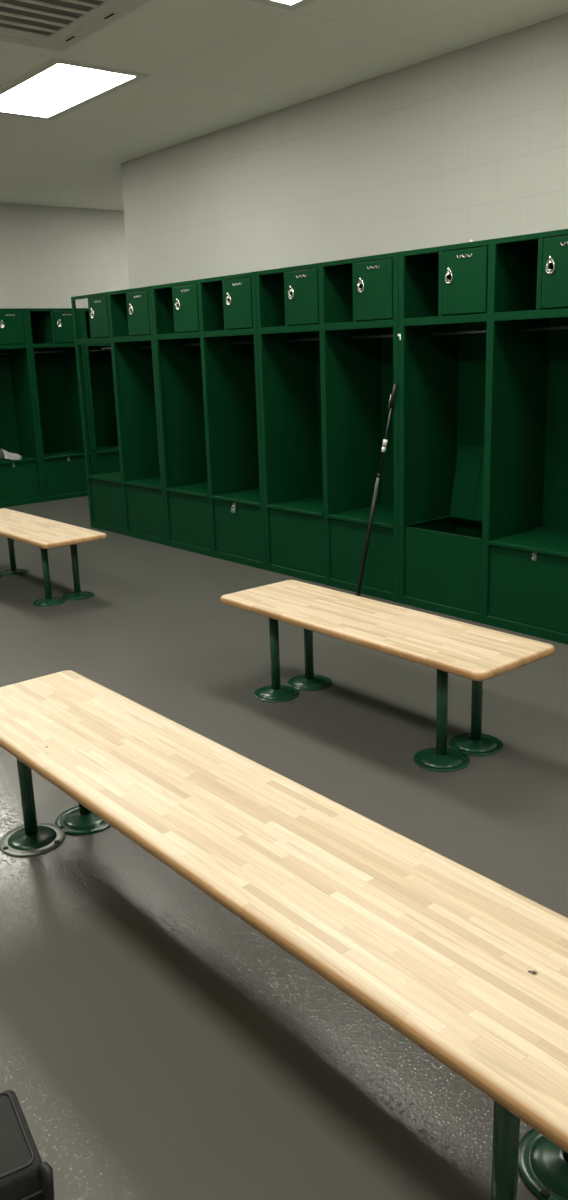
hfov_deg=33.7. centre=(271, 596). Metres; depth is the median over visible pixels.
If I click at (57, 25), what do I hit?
ceiling vent
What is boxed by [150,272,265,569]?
locker
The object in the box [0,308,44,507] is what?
locker
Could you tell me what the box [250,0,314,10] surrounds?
recessed light
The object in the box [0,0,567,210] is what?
ceiling
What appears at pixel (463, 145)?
wall
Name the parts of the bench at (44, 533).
leg, leg, leg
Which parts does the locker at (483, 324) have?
panel, handle, coat rod, door, seat lid, panel, panel, divider panel, seat lid, coat rod, handle, door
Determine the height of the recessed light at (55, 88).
0.006 m
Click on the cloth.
(4, 454)
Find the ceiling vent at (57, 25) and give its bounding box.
[0,0,150,50]
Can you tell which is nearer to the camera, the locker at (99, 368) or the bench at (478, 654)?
the bench at (478, 654)
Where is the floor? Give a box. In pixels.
[0,496,567,1199]
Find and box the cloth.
[0,449,20,459]
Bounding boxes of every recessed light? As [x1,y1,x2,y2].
[0,58,148,119]
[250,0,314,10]
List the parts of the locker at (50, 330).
panel, coat rod, door, seat lid, panel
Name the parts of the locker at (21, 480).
handle, panel, door, seat lid, panel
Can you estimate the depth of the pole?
5.72 m
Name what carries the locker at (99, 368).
on the floor
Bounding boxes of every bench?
[0,508,106,606]
[0,670,567,1199]
[220,580,554,771]
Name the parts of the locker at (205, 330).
handle, panel, door, seat lid, coat rod, handle, divider panel, seat lid, door, coat rod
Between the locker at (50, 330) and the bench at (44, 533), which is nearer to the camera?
the bench at (44, 533)
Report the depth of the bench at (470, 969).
1.96 m
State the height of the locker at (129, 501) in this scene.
2.050 m
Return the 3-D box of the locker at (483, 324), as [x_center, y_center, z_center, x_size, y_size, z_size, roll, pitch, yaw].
[1.358,-0.884,5.194,0.556,2.050,1.301,-14,19,-37]
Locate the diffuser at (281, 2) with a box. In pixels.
[275,0,299,4]
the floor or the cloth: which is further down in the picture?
the floor
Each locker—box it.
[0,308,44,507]
[26,308,94,501]
[71,286,166,545]
[81,308,119,473]
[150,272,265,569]
[255,252,398,602]
[399,229,567,643]
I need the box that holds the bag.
[0,1090,54,1199]
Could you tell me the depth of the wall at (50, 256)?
10.53 m
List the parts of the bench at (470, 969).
leg, leg, leg, leg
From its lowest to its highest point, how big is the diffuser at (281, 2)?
0.003 m
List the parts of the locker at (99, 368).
panel, seat lid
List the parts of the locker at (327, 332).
panel, handle, seat lid, door, coat rod, divider panel, panel, seat lid, handle, coat rod, door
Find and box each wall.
[0,203,128,307]
[121,13,567,288]
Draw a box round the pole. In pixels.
[355,383,396,595]
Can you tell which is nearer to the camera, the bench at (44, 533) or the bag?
the bag
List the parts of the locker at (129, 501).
handle, door, seat lid, handle, divider panel, door, seat lid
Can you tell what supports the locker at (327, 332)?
on the floor
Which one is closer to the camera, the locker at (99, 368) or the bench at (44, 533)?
the bench at (44, 533)
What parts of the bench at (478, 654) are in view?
leg, leg, leg, leg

